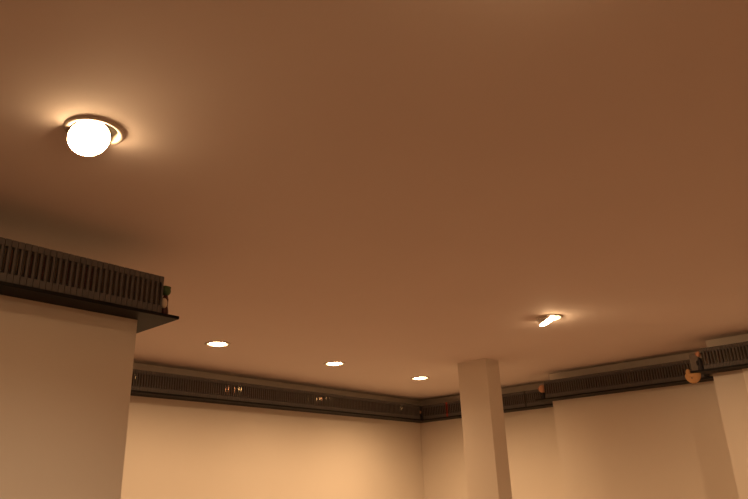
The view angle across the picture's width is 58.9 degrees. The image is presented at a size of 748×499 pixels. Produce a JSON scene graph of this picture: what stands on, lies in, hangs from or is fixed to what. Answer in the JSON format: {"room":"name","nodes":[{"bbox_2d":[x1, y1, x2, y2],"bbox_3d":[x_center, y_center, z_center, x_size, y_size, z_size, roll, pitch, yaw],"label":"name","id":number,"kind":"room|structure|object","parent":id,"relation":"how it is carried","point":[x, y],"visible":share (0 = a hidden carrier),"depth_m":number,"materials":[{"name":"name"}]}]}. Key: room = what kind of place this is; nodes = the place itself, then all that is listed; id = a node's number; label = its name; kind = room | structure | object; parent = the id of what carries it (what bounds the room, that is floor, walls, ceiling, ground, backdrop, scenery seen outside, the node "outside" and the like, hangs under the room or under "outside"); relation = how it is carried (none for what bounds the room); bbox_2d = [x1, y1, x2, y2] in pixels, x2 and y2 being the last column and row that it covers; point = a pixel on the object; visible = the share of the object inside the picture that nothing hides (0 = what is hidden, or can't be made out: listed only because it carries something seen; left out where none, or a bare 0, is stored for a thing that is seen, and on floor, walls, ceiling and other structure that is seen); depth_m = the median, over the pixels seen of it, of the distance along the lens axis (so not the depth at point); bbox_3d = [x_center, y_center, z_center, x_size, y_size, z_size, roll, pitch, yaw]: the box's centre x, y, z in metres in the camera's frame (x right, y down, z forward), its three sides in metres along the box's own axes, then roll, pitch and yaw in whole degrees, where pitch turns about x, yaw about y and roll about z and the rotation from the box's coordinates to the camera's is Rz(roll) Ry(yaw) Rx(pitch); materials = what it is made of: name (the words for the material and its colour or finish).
{"room":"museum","nodes":[
{"label":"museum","id":0,"kind":"room"},
{"bbox_2d":[0,295,136,498],"bbox_3d":[-1.602,1.005,0.964,0.300,2.207,2.360,-19,-26,37],"label":"wall","id":1,"kind":"structure","parent":0,"point":[66,372],"depth_m":1.86,"materials":[{"name":"beige paint"}]},
{"bbox_2d":[0,281,178,332],"bbox_3d":[-1.575,-0.032,1.359,0.392,0.010,2.452,-19,-26,37],"label":"wall shelf","id":2,"kind":"object","parent":1,"relation":"attached to","point":[146,319],"visible":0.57,"depth_m":1.93,"materials":[{"name":"black paint"}]},
{"bbox_2d":[0,237,4,266],"bbox_3d":[-1.038,0.040,1.786,0.130,0.120,0.017,-19,-26,38],"label":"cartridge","id":3,"kind":"object","parent":2,"relation":"on","point":[2,240],"visible":1,"depth_m":1.76,"materials":[{"name":"grey plastic"}]},
{"bbox_2d":[0,238,11,280],"bbox_3d":[-1.026,0.044,1.798,0.130,0.120,0.016,-19,-26,37],"label":"cartridge","id":4,"kind":"object","parent":2,"relation":"on","point":[8,242],"visible":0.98,"depth_m":1.76,"materials":[{"name":"grey plastic"}]},
{"bbox_2d":[5,240,18,282],"bbox_3d":[-1.016,0.048,1.810,0.130,0.120,0.016,-19,-26,37],"label":"cartridge","id":5,"kind":"object","parent":2,"relation":"on","point":[13,252],"visible":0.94,"depth_m":1.77,"materials":[{"name":"grey plastic"}]},
{"bbox_2d":[12,242,24,283],"bbox_3d":[-1.004,0.053,1.823,0.130,0.120,0.016,-19,-26,37],"label":"cartridge","id":6,"kind":"object","parent":2,"relation":"on","point":[21,246],"visible":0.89,"depth_m":1.78,"materials":[{"name":"grey plastic"}]},
{"bbox_2d":[19,243,31,285],"bbox_3d":[-0.992,0.057,1.835,0.130,0.120,0.016,-19,-26,37],"label":"cartridge","id":7,"kind":"object","parent":2,"relation":"on","point":[27,251],"visible":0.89,"depth_m":1.80,"materials":[{"name":"grey plastic"}]},
{"bbox_2d":[26,245,37,286],"bbox_3d":[-0.981,0.061,1.847,0.130,0.120,0.016,-19,-26,37],"label":"cartridge","id":8,"kind":"object","parent":2,"relation":"on","point":[31,268],"visible":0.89,"depth_m":1.81,"materials":[{"name":"grey plastic"}]},
{"bbox_2d":[32,246,44,287],"bbox_3d":[-0.970,0.065,1.859,0.130,0.120,0.016,-19,-26,37],"label":"cartridge","id":9,"kind":"object","parent":2,"relation":"on","point":[36,279],"visible":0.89,"depth_m":1.82,"materials":[{"name":"grey plastic"}]},
{"bbox_2d":[39,248,50,288],"bbox_3d":[-0.959,0.070,1.872,0.130,0.120,0.016,-19,-26,38],"label":"cartridge","id":10,"kind":"object","parent":2,"relation":"on","point":[45,262],"visible":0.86,"depth_m":1.83,"materials":[{"name":"grey plastic"}]},
{"bbox_2d":[45,249,56,290],"bbox_3d":[-0.948,0.074,1.884,0.130,0.120,0.016,-19,-26,37],"label":"cartridge","id":11,"kind":"object","parent":2,"relation":"on","point":[52,258],"visible":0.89,"depth_m":1.85,"materials":[{"name":"grey plastic"}]},
{"bbox_2d":[51,251,62,291],"bbox_3d":[-0.936,0.078,1.896,0.130,0.120,0.016,-19,-26,38],"label":"cartridge","id":12,"kind":"object","parent":2,"relation":"on","point":[58,261],"visible":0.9,"depth_m":1.86,"materials":[{"name":"grey plastic"}]},
{"bbox_2d":[58,252,68,292],"bbox_3d":[-0.925,0.082,1.908,0.130,0.120,0.016,-19,-26,37],"label":"cartridge","id":13,"kind":"object","parent":2,"relation":"on","point":[65,256],"visible":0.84,"depth_m":1.87,"materials":[{"name":"grey plastic"}]},
{"bbox_2d":[64,254,74,293],"bbox_3d":[-0.913,0.086,1.920,0.130,0.120,0.016,-19,-26,37],"label":"cartridge","id":14,"kind":"object","parent":2,"relation":"on","point":[67,286],"visible":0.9,"depth_m":1.88,"materials":[{"name":"grey plastic"}]},
{"bbox_2d":[70,255,80,295],"bbox_3d":[-0.902,0.090,1.933,0.130,0.120,0.016,-19,-26,38],"label":"cartridge","id":15,"kind":"object","parent":2,"relation":"on","point":[77,258],"visible":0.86,"depth_m":1.90,"materials":[{"name":"grey plastic"}]},
{"bbox_2d":[76,257,85,296],"bbox_3d":[-0.891,0.095,1.945,0.130,0.120,0.016,-19,-26,38],"label":"cartridge","id":16,"kind":"object","parent":2,"relation":"on","point":[82,259],"visible":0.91,"depth_m":1.91,"materials":[{"name":"grey plastic"}]},
{"bbox_2d":[82,258,91,297],"bbox_3d":[-0.879,0.099,1.957,0.130,0.120,0.016,-19,-26,37],"label":"cartridge","id":17,"kind":"object","parent":2,"relation":"on","point":[88,261],"visible":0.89,"depth_m":1.92,"materials":[{"name":"grey plastic"}]},
{"bbox_2d":[87,259,97,298],"bbox_3d":[-0.868,0.103,1.969,0.130,0.120,0.016,-19,-26,37],"label":"cartridge","id":18,"kind":"object","parent":2,"relation":"on","point":[94,262],"visible":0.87,"depth_m":1.93,"materials":[{"name":"grey plastic"}]},
{"bbox_2d":[93,261,102,299],"bbox_3d":[-0.858,0.107,1.982,0.130,0.120,0.016,-19,-26,37],"label":"cartridge","id":19,"kind":"object","parent":2,"relation":"on","point":[99,263],"visible":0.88,"depth_m":1.94,"materials":[{"name":"grey plastic"}]},
{"bbox_2d":[99,262,108,300],"bbox_3d":[-0.846,0.111,1.994,0.130,0.120,0.016,-19,-26,37],"label":"cartridge","id":20,"kind":"object","parent":2,"relation":"on","point":[105,265],"visible":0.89,"depth_m":1.96,"materials":[{"name":"grey plastic"}]},
{"bbox_2d":[104,263,113,301],"bbox_3d":[-0.834,0.115,2.006,0.130,0.120,0.017,-19,-26,37],"label":"cartridge","id":21,"kind":"object","parent":2,"relation":"on","point":[110,266],"visible":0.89,"depth_m":1.97,"materials":[{"name":"grey plastic"}]},
{"bbox_2d":[110,265,118,302],"bbox_3d":[-0.823,0.120,2.018,0.130,0.120,0.016,-19,-26,37],"label":"cartridge","id":22,"kind":"object","parent":2,"relation":"on","point":[116,267],"visible":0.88,"depth_m":1.98,"materials":[{"name":"grey plastic"}]},
{"bbox_2d":[115,266,123,304],"bbox_3d":[-0.812,0.124,2.031,0.130,0.120,0.016,-19,-26,37],"label":"cartridge","id":23,"kind":"object","parent":2,"relation":"on","point":[121,269],"visible":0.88,"depth_m":1.99,"materials":[{"name":"grey plastic"}]},
{"bbox_2d":[121,267,129,305],"bbox_3d":[-0.800,0.128,2.043,0.130,0.120,0.016,-19,-26,37],"label":"cartridge","id":24,"kind":"object","parent":2,"relation":"on","point":[126,270],"visible":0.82,"depth_m":2.00,"materials":[{"name":"grey plastic"}]},
{"bbox_2d":[126,269,134,306],"bbox_3d":[-0.789,0.132,2.055,0.130,0.120,0.016,-19,-26,37],"label":"cartridge","id":25,"kind":"object","parent":2,"relation":"on","point":[132,271],"visible":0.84,"depth_m":2.02,"materials":[{"name":"grey plastic"}]},
{"bbox_2d":[131,270,139,307],"bbox_3d":[-0.778,0.137,2.068,0.130,0.120,0.016,-19,-26,38],"label":"cartridge","id":26,"kind":"object","parent":2,"relation":"on","point":[137,273],"visible":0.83,"depth_m":2.03,"materials":[{"name":"grey plastic"}]},
{"bbox_2d":[136,271,144,308],"bbox_3d":[-0.767,0.141,2.080,0.130,0.120,0.016,-19,-26,37],"label":"cartridge","id":27,"kind":"object","parent":2,"relation":"on","point":[142,274],"visible":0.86,"depth_m":2.04,"materials":[{"name":"grey plastic"}]},
{"bbox_2d":[142,272,149,309],"bbox_3d":[-0.756,0.145,2.093,0.130,0.120,0.016,-19,-26,37],"label":"cartridge","id":28,"kind":"object","parent":2,"relation":"on","point":[147,275],"visible":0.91,"depth_m":2.06,"materials":[{"name":"grey plastic"}]},
{"bbox_2d":[147,273,154,310],"bbox_3d":[-0.744,0.149,2.104,0.130,0.120,0.017,-19,-26,37],"label":"cartridge","id":29,"kind":"object","parent":2,"relation":"on","point":[152,276],"visible":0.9,"depth_m":2.07,"materials":[{"name":"grey plastic"}]},
{"bbox_2d":[152,275,158,311],"bbox_3d":[-0.733,0.154,2.117,0.130,0.120,0.016,-19,-26,37],"label":"cartridge","id":30,"kind":"object","parent":2,"relation":"on","point":[156,280],"visible":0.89,"depth_m":2.08,"materials":[{"name":"grey plastic"}]},
{"bbox_2d":[157,276,163,312],"bbox_3d":[-0.721,0.158,2.129,0.130,0.120,0.016,-19,-26,38],"label":"cartridge","id":31,"kind":"object","parent":2,"relation":"on","point":[161,278],"visible":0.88,"depth_m":2.09,"materials":[{"name":"grey plastic"}]},
{"bbox_2d":[162,285,170,313],"bbox_3d":[-0.668,0.163,2.115,0.032,0.096,0.034,-19,-26,37],"label":"ornament","id":32,"kind":"object","parent":2,"relation":"on","point":[166,289],"visible":0.88,"depth_m":2.11,"materials":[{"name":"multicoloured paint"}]},
{"bbox_2d":[121,363,424,498],"bbox_3d":[-1.584,1.779,3.375,0.100,2.459,6.400,-19,-26,37],"label":"wall","id":33,"kind":"structure","parent":0,"point":[175,449],"depth_m":4.50,"materials":[{"name":"beige paint"}]},
{"bbox_2d":[130,390,430,422],"bbox_3d":[-1.556,0.767,3.647,0.129,0.010,6.130,-19,-26,37],"label":"wall shelf","id":34,"kind":"object","parent":33,"relation":"attached to","point":[133,392],"visible":0.59,"depth_m":4.49,"materials":[{"name":"black paint"}]},
{"bbox_2d":[131,369,134,389],"bbox_3d":[-1.422,0.758,3.820,0.125,0.120,0.016,-19,-26,37],"label":"book","id":35,"kind":"object","parent":34,"relation":"on","point":[133,373],"visible":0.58,"depth_m":3.78,"materials":[{"name":"grey plastic"}]},
{"bbox_2d":[134,369,137,389],"bbox_3d":[-1.410,0.762,3.832,0.125,0.120,0.016,-19,-26,38],"label":"book","id":36,"kind":"object","parent":34,"relation":"on","point":[136,370],"visible":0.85,"depth_m":3.80,"materials":[{"name":"grey plastic"}]},
{"bbox_2d":[136,370,140,390],"bbox_3d":[-1.399,0.766,3.845,0.125,0.120,0.017,-19,-26,38],"label":"book","id":37,"kind":"object","parent":34,"relation":"on","point":[139,371],"visible":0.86,"depth_m":3.81,"materials":[{"name":"grey plastic"}]},
{"bbox_2d":[139,370,143,390],"bbox_3d":[-1.387,0.770,3.856,0.125,0.120,0.016,-19,-26,37],"label":"book","id":38,"kind":"object","parent":34,"relation":"on","point":[142,371],"visible":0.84,"depth_m":3.82,"materials":[{"name":"grey plastic"}]},
{"bbox_2d":[142,370,145,390],"bbox_3d":[-1.377,0.775,3.869,0.125,0.120,0.017,-19,-26,37],"label":"book","id":39,"kind":"object","parent":34,"relation":"on","point":[144,372],"visible":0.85,"depth_m":3.83,"materials":[{"name":"grey plastic"}]},
{"bbox_2d":[147,371,151,391],"bbox_3d":[-1.353,0.783,3.893,0.125,0.120,0.017,-19,-26,38],"label":"book","id":40,"kind":"object","parent":34,"relation":"on","point":[149,375],"visible":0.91,"depth_m":3.86,"materials":[{"name":"grey plastic"}]},
{"bbox_2d":[150,371,153,391],"bbox_3d":[-1.342,0.787,3.906,0.125,0.120,0.016,-19,-26,38],"label":"book","id":41,"kind":"object","parent":34,"relation":"on","point":[152,372],"visible":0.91,"depth_m":3.87,"materials":[{"name":"grey plastic"}]},
{"bbox_2d":[160,373,163,392],"bbox_3d":[-1.297,0.804,3.955,0.125,0.120,0.016,-19,-26,38],"label":"book","id":42,"kind":"object","parent":34,"relation":"on","point":[162,377],"visible":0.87,"depth_m":3.92,"materials":[{"name":"grey plastic"}]},
{"bbox_2d":[163,373,166,392],"bbox_3d":[-1.286,0.808,3.967,0.125,0.120,0.016,-19,-26,37],"label":"book","id":43,"kind":"object","parent":34,"relation":"on","point":[165,374],"visible":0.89,"depth_m":3.93,"materials":[{"name":"grey plastic"}]},
{"bbox_2d":[166,373,168,393],"bbox_3d":[-1.274,0.813,3.980,0.125,0.120,0.016,-19,-26,38],"label":"book","id":44,"kind":"object","parent":34,"relation":"on","point":[167,379],"visible":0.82,"depth_m":3.94,"materials":[{"name":"grey plastic"}]},
{"bbox_2d":[173,374,176,393],"bbox_3d":[-1.240,0.825,4.016,0.125,0.120,0.016,-19,-26,37],"label":"book","id":45,"kind":"object","parent":34,"relation":"on","point":[175,376],"visible":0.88,"depth_m":3.98,"materials":[{"name":"grey plastic"}]},
{"bbox_2d":[176,374,178,394],"bbox_3d":[-1.229,0.829,4.028,0.125,0.120,0.016,-19,-26,38],"label":"book","id":46,"kind":"object","parent":34,"relation":"on","point":[177,382],"visible":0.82,"depth_m":3.99,"materials":[{"name":"grey plastic"}]},
{"bbox_2d":[188,376,191,395],"bbox_3d":[-1.173,0.850,4.089,0.125,0.120,0.016,-19,-26,37],"label":"book","id":47,"kind":"object","parent":34,"relation":"on","point":[190,377],"visible":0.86,"depth_m":4.05,"materials":[{"name":"grey plastic"}]},
{"bbox_2d":[190,376,193,395],"bbox_3d":[-1.162,0.855,4.102,0.125,0.120,0.016,-19,-26,37],"label":"book","id":48,"kind":"object","parent":34,"relation":"on","point":[192,379],"visible":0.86,"depth_m":4.07,"materials":[{"name":"grey plastic"}]},
{"bbox_2d":[225,381,227,399],"bbox_3d":[-0.992,0.918,4.286,0.125,0.120,0.016,-19,-26,38],"label":"book","id":49,"kind":"object","parent":34,"relation":"on","point":[226,385],"visible":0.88,"depth_m":4.25,"materials":[{"name":"grey paper"}]},
{"bbox_2d":[227,381,229,399],"bbox_3d":[-0.980,0.922,4.298,0.125,0.120,0.016,-19,-26,38],"label":"book","id":50,"kind":"object","parent":34,"relation":"on","point":[228,390],"visible":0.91,"depth_m":4.26,"materials":[{"name":"grey paper"}]},
{"bbox_2d":[244,383,246,400],"bbox_3d":[-0.890,0.956,4.396,0.125,0.120,0.016,-19,-26,37],"label":"book","id":51,"kind":"object","parent":34,"relation":"on","point":[245,394],"visible":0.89,"depth_m":4.36,"materials":[{"name":"grey paper"}]},
{"bbox_2d":[0,0,747,400],"bbox_3d":[0.424,-0.077,2.161,5.544,0.020,6.400,-19,-26,37],"label":"ceiling","id":52,"kind":"structure","parent":0,"point":[395,192],"depth_m":1.76,"materials":[{"name":"white paint"}]},
{"bbox_2d":[63,115,125,155],"bbox_3d":[-0.641,-0.301,1.528,0.135,0.155,0.130,-19,-26,37],"label":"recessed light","id":53,"kind":"object","parent":52,"relation":"in","point":[87,135],"visible":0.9,"depth_m":1.50,"materials":[{"name":"white glass"}]},
{"bbox_2d":[204,341,230,346],"bbox_3d":[-0.842,0.460,3.579,0.140,0.118,0.140,-19,-26,37],"label":"recessed light","id":54,"kind":"object","parent":52,"relation":"in","point":[210,343],"visible":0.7,"depth_m":3.54,"materials":[{"name":"white glass"}]},
{"bbox_2d":[323,361,344,365],"bbox_3d":[-0.251,0.672,4.200,0.140,0.118,0.140,-19,-26,37],"label":"recessed light","id":55,"kind":"object","parent":52,"relation":"in","point":[332,363],"visible":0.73,"depth_m":4.17,"materials":[{"name":"white metal"}]},
{"bbox_2d":[410,376,429,379],"bbox_3d":[0.331,0.883,4.816,0.140,0.118,0.140,-19,-26,37],"label":"recessed light","id":56,"kind":"object","parent":52,"relation":"in","point":[418,377],"visible":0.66,"depth_m":4.78,"materials":[{"name":"white metal"}]},
{"bbox_2d":[535,314,562,325],"bbox_3d":[0.863,0.303,3.282,0.132,0.150,0.132,-11,-22,23],"label":"recessed light","id":57,"kind":"object","parent":52,"relation":"in","point":[542,320],"visible":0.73,"depth_m":3.23,"materials":[{"name":"white metal"}]},
{"bbox_2d":[457,358,511,498],"bbox_3d":[0.717,1.883,3.874,0.216,2.459,0.153,-19,-26,37],"label":"wall pillar","id":58,"kind":"structure","parent":0,"point":[483,423],"depth_m":4.09,"materials":[{"name":"paint"}]},
{"bbox_2d":[419,383,564,498],"bbox_3d":[1.043,2.344,5.129,1.439,2.459,0.170,-19,-26,37],"label":"wall","id":59,"kind":"structure","parent":0,"point":[531,435],"depth_m":5.24,"materials":[{"name":"beige paint"}]},
{"bbox_2d":[423,403,552,421],"bbox_3d":[0.958,1.317,5.349,1.309,0.010,0.129,-19,-26,37],"label":"wall shelf","id":60,"kind":"object","parent":59,"relation":"attached to","point":[551,404],"visible":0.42,"depth_m":5.21,"materials":[{"name":"black paint"}]},
{"bbox_2d":[549,351,738,498],"bbox_3d":[1.921,1.972,4.226,1.169,2.459,0.486,-19,-26,37],"label":"wall","id":61,"kind":"structure","parent":0,"point":[670,442],"depth_m":4.29,"materials":[{"name":"beige paint"}]},
{"bbox_2d":[535,376,713,401],"bbox_3d":[1.657,0.932,4.395,1.239,0.010,0.129,-19,-26,37],"label":"wall shelf","id":62,"kind":"object","parent":61,"relation":"attached to","point":[710,378],"visible":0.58,"depth_m":4.37,"materials":[{"name":"black paint"}]},
{"bbox_2d":[538,385,544,398],"bbox_3d":[1.204,1.017,4.731,0.056,0.099,0.056,13,-26,-35],"label":"figurine","id":63,"kind":"object","parent":62,"relation":"on","point":[541,387],"visible":1,"depth_m":4.71,"materials":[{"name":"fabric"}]},
{"bbox_2d":[561,378,565,395],"bbox_3d":[1.360,0.972,4.656,0.016,0.120,0.125,-19,-26,38],"label":"book","id":64,"kind":"object","parent":62,"relation":"on","point":[562,379],"visible":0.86,"depth_m":4.62,"materials":[{"name":"grey paper"}]},
{"bbox_2d":[568,377,572,394],"bbox_3d":[1.398,0.959,4.625,0.016,0.120,0.125,-19,-26,37],"label":"book","id":65,"kind":"object","parent":62,"relation":"on","point":[569,378],"visible":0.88,"depth_m":4.58,"materials":[{"name":"grey paper"}]},
{"bbox_2d":[575,376,579,393],"bbox_3d":[1.438,0.946,4.594,0.017,0.120,0.125,-19,-26,37],"label":"book","id":66,"kind":"object","parent":62,"relation":"on","point":[576,377],"visible":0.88,"depth_m":4.55,"materials":[{"name":"grey paper"}]},
{"bbox_2d":[589,374,593,391],"bbox_3d":[1.515,0.919,4.532,0.017,0.120,0.125,-18,-26,37],"label":"book","id":67,"kind":"object","parent":62,"relation":"on","point":[590,375],"visible":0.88,"depth_m":4.49,"materials":[{"name":"grey paper"}]},
{"bbox_2d":[594,373,598,390],"bbox_3d":[1.541,0.911,4.511,0.016,0.120,0.125,-19,-26,37],"label":"book","id":68,"kind":"object","parent":62,"relation":"on","point":[595,374],"visible":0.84,"depth_m":4.47,"materials":[{"name":"grey paper"}]},
{"bbox_2d":[599,373,603,390],"bbox_3d":[1.568,0.902,4.489,0.016,0.120,0.125,-19,-26,38],"label":"book","id":69,"kind":"object","parent":62,"relation":"on","point":[600,374],"visible":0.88,"depth_m":4.45,"materials":[{"name":"grey paper"}]},
{"bbox_2d":[614,370,618,388],"bbox_3d":[1.645,0.875,4.427,0.017,0.120,0.125,-19,-26,37],"label":"book","id":70,"kind":"object","parent":62,"relation":"on","point":[615,371],"visible":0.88,"depth_m":4.39,"materials":[{"name":"grey paper"}]},
{"bbox_2d":[616,370,621,387],"bbox_3d":[1.658,0.871,4.416,0.016,0.120,0.125,-19,-26,38],"label":"book","id":71,"kind":"object","parent":62,"relation":"on","point":[618,374],"visible":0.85,"depth_m":4.37,"materials":[{"name":"grey paper"}]},
{"bbox_2d":[619,370,623,387],"bbox_3d":[1.671,0.866,4.406,0.016,0.120,0.125,-19,-26,38],"label":"book","id":72,"kind":"object","parent":62,"relation":"on","point":[620,371],"visible":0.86,"depth_m":4.36,"materials":[{"name":"grey paper"}]},
{"bbox_2d":[629,368,634,386],"bbox_3d":[1.723,0.849,4.364,0.016,0.120,0.125,-19,-26,38],"label":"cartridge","id":73,"kind":"object","parent":62,"relation":"on","point":[630,369],"visible":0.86,"depth_m":4.32,"materials":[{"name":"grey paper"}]},
{"bbox_2d":[634,367,639,385],"bbox_3d":[1.748,0.840,4.343,0.016,0.120,0.125,-19,-26,37],"label":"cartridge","id":74,"kind":"object","parent":62,"relation":"on","point":[635,368],"visible":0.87,"depth_m":4.30,"materials":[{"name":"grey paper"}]},
{"bbox_2d":[637,367,642,385],"bbox_3d":[1.762,0.836,4.333,0.016,0.120,0.125,-19,-26,37],"label":"book","id":75,"kind":"object","parent":62,"relation":"on","point":[638,368],"visible":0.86,"depth_m":4.29,"materials":[{"name":"grey paper"}]},
{"bbox_2d":[650,365,655,383],"bbox_3d":[1.826,0.814,4.281,0.016,0.120,0.125,-19,-26,37],"label":"book","id":76,"kind":"object","parent":62,"relation":"on","point":[651,366],"visible":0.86,"depth_m":4.24,"materials":[{"name":"grey paper"}]},
{"bbox_2d":[656,364,661,382],"bbox_3d":[1.852,0.805,4.260,0.016,0.120,0.125,-19,-26,37],"label":"book","id":77,"kind":"object","parent":62,"relation":"on","point":[657,365],"visible":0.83,"depth_m":4.22,"materials":[{"name":"grey paper"}]},
{"bbox_2d":[661,363,666,381],"bbox_3d":[1.878,0.796,4.239,0.016,0.120,0.125,-19,-26,38],"label":"book","id":78,"kind":"object","parent":62,"relation":"on","point":[662,364],"visible":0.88,"depth_m":4.20,"materials":[{"name":"grey paper"}]},
{"bbox_2d":[664,363,669,381],"bbox_3d":[1.891,0.792,4.229,0.016,0.120,0.125,-19,-26,38],"label":"book","id":79,"kind":"object","parent":62,"relation":"on","point":[665,364],"visible":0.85,"depth_m":4.19,"materials":[{"name":"grey paper"}]},
{"bbox_2d":[669,362,675,380],"bbox_3d":[1.917,0.783,4.208,0.016,0.120,0.125,-19,-26,37],"label":"book","id":80,"kind":"object","parent":62,"relation":"on","point":[671,364],"visible":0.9,"depth_m":4.17,"materials":[{"name":"grey paper"}]},
{"bbox_2d":[672,362,678,380],"bbox_3d":[1.930,0.778,4.197,0.016,0.120,0.125,-19,-26,37],"label":"book","id":81,"kind":"object","parent":62,"relation":"on","point":[673,363],"visible":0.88,"depth_m":4.16,"materials":[{"name":"grey paper"}]},
{"bbox_2d":[675,361,680,379],"bbox_3d":[1.942,0.774,4.187,0.016,0.120,0.125,-19,-26,37],"label":"book","id":82,"kind":"object","parent":62,"relation":"on","point":[676,362],"visible":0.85,"depth_m":4.15,"materials":[{"name":"grey paper"}]},
{"bbox_2d":[678,361,683,379],"bbox_3d":[1.956,0.770,4.176,0.016,0.120,0.125,-19,-26,38],"label":"book","id":83,"kind":"object","parent":62,"relation":"on","point":[679,362],"visible":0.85,"depth_m":4.13,"materials":[{"name":"grey paper"}]},
{"bbox_2d":[681,360,685,379],"bbox_3d":[1.968,0.765,4.166,0.016,0.120,0.125,-19,-26,37],"label":"book","id":84,"kind":"object","parent":62,"relation":"on","point":[682,361],"visible":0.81,"depth_m":4.13,"materials":[{"name":"grey paper"}]},
{"bbox_2d":[706,334,747,498],"bbox_3d":[3.290,1.435,2.933,2.737,2.459,0.791,-19,-26,37],"label":"wall","id":85,"kind":"structure","parent":0,"point":[730,386],"depth_m":3.72,"materials":[{"name":"beige paint"}]},
{"bbox_2d":[690,363,747,374],"bbox_3d":[2.507,0.500,3.331,1.721,0.010,0.129,-19,-26,37],"label":"wall shelf","id":86,"kind":"object","parent":85,"relation":"attached to","point":[740,366],"visible":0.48,"depth_m":3.74,"materials":[{"name":"black paint"}]},
{"bbox_2d":[685,369,700,382],"bbox_3d":[1.836,0.728,3.811,0.087,0.085,0.033,-17,-26,35],"label":"plush toy","id":87,"kind":"object","parent":86,"relation":"hanging from","point":[690,377],"visible":1,"depth_m":3.80,"materials":[{"name":"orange fabric"}]},
{"bbox_2d":[689,354,699,370],"bbox_3d":[1.859,0.653,3.831,0.052,0.100,0.026,-19,-26,37],"label":"ornament","id":88,"kind":"object","parent":86,"relation":"on","point":[693,358],"visible":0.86,"depth_m":3.83,"materials":[{"name":"grey fabric"}]},
{"bbox_2d":[695,351,703,369],"bbox_3d":[1.870,0.638,3.804,0.037,0.109,0.033,7,-22,-22],"label":"figurine","id":89,"kind":"object","parent":86,"relation":"on","point":[699,362],"visible":1,"depth_m":3.79,"materials":[{"name":"fabric"}]},
{"bbox_2d":[700,348,706,368],"bbox_3d":[1.921,0.638,3.824,0.016,0.120,0.125,-19,-26,38],"label":"book","id":90,"kind":"object","parent":86,"relation":"on","point":[701,349],"visible":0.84,"depth_m":3.78,"materials":[{"name":"grey paper"}]},
{"bbox_2d":[703,348,709,368],"bbox_3d":[1.935,0.634,3.815,0.016,0.120,0.125,-19,-26,37],"label":"book","id":91,"kind":"object","parent":86,"relation":"on","point":[704,349],"visible":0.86,"depth_m":3.77,"materials":[{"name":"grey paper"}]},
{"bbox_2d":[706,347,713,367],"bbox_3d":[1.948,0.630,3.804,0.016,0.120,0.125,-19,-26,37],"label":"book","id":92,"kind":"object","parent":86,"relation":"on","point":[707,348],"visible":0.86,"depth_m":3.76,"materials":[{"name":"grey paper"}]},
{"bbox_2d":[709,347,716,367],"bbox_3d":[1.960,0.625,3.793,0.016,0.120,0.125,-19,-26,37],"label":"book","id":93,"kind":"object","parent":86,"relation":"on","point":[711,348],"visible":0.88,"depth_m":3.75,"materials":[{"name":"grey paper"}]},
{"bbox_2d":[713,346,719,366],"bbox_3d":[1.973,0.621,3.784,0.016,0.120,0.125,-19,-26,37],"label":"book","id":94,"kind":"object","parent":86,"relation":"on","point":[714,347],"visible":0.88,"depth_m":3.74,"materials":[{"name":"grey paper"}]},
{"bbox_2d":[716,346,723,366],"bbox_3d":[1.986,0.617,3.773,0.016,0.120,0.125,-19,-26,37],"label":"book","id":95,"kind":"object","parent":86,"relation":"on","point":[717,347],"visible":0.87,"depth_m":3.73,"materials":[{"name":"grey paper"}]},
{"bbox_2d":[719,345,726,365],"bbox_3d":[1.999,0.612,3.762,0.016,0.120,0.125,-19,-26,37],"label":"book","id":96,"kind":"object","parent":86,"relation":"on","point":[720,346],"visible":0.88,"depth_m":3.72,"materials":[{"name":"grey paper"}]},
{"bbox_2d":[722,345,729,365],"bbox_3d":[2.012,0.608,3.752,0.016,0.120,0.125,-19,-26,37],"label":"book","id":97,"kind":"object","parent":86,"relation":"on","point":[724,346],"visible":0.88,"depth_m":3.71,"materials":[{"name":"grey plastic"}]},
{"bbox_2d":[726,344,733,365],"bbox_3d":[2.026,0.603,3.742,0.016,0.120,0.125,-19,-26,38],"label":"cartridge","id":98,"kind":"object","parent":86,"relation":"on","point":[727,345],"visible":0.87,"depth_m":3.70,"materials":[{"name":"grey plastic"}]},
{"bbox_2d":[729,344,736,364],"bbox_3d":[2.038,0.599,3.731,0.016,0.120,0.125,-19,-26,37],"label":"book","id":99,"kind":"object","parent":86,"relation":"on","point":[730,345],"visible":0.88,"depth_m":3.69,"materials":[{"name":"grey plastic"}]},
{"bbox_2d":[732,343,739,364],"bbox_3d":[2.051,0.595,3.721,0.016,0.120,0.125,-19,-26,37],"label":"cartridge","id":100,"kind":"object","parent":86,"relation":"on","point":[733,344],"visible":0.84,"depth_m":3.68,"materials":[{"name":"grey plastic"}]},
{"bbox_2d":[736,343,743,363],"bbox_3d":[2.063,0.590,3.710,0.016,0.120,0.125,-19,-26,37],"label":"book","id":101,"kind":"object","parent":86,"relation":"on","point":[737,344],"visible":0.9,"depth_m":3.67,"materials":[{"name":"grey plastic"}]},
{"bbox_2d":[739,342,746,363],"bbox_3d":[2.077,0.586,3.700,0.016,0.120,0.125,-19,-26,37],"label":"book","id":102,"kind":"object","parent":86,"relation":"on","point":[740,343],"visible":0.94,"depth_m":3.66,"materials":[{"name":"grey plastic"}]},
{"bbox_2d":[742,342,747,362],"bbox_3d":[2.090,0.581,3.689,0.016,0.120,0.125,-19,-26,38],"label":"book","id":103,"kind":"object","parent":86,"relation":"on","point":[744,343],"visible":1,"depth_m":3.65,"materials":[{"name":"grey plastic"}]},
{"bbox_2d":[742,368,747,392],"bbox_3d":[2.674,1.546,2.894,1.474,2.266,0.020,-19,-26,37],"label":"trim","id":104,"kind":"structure","parent":85,"relation":"attached to","point":[745,371],"depth_m":3.71,"materials":[{"name":"paint"}]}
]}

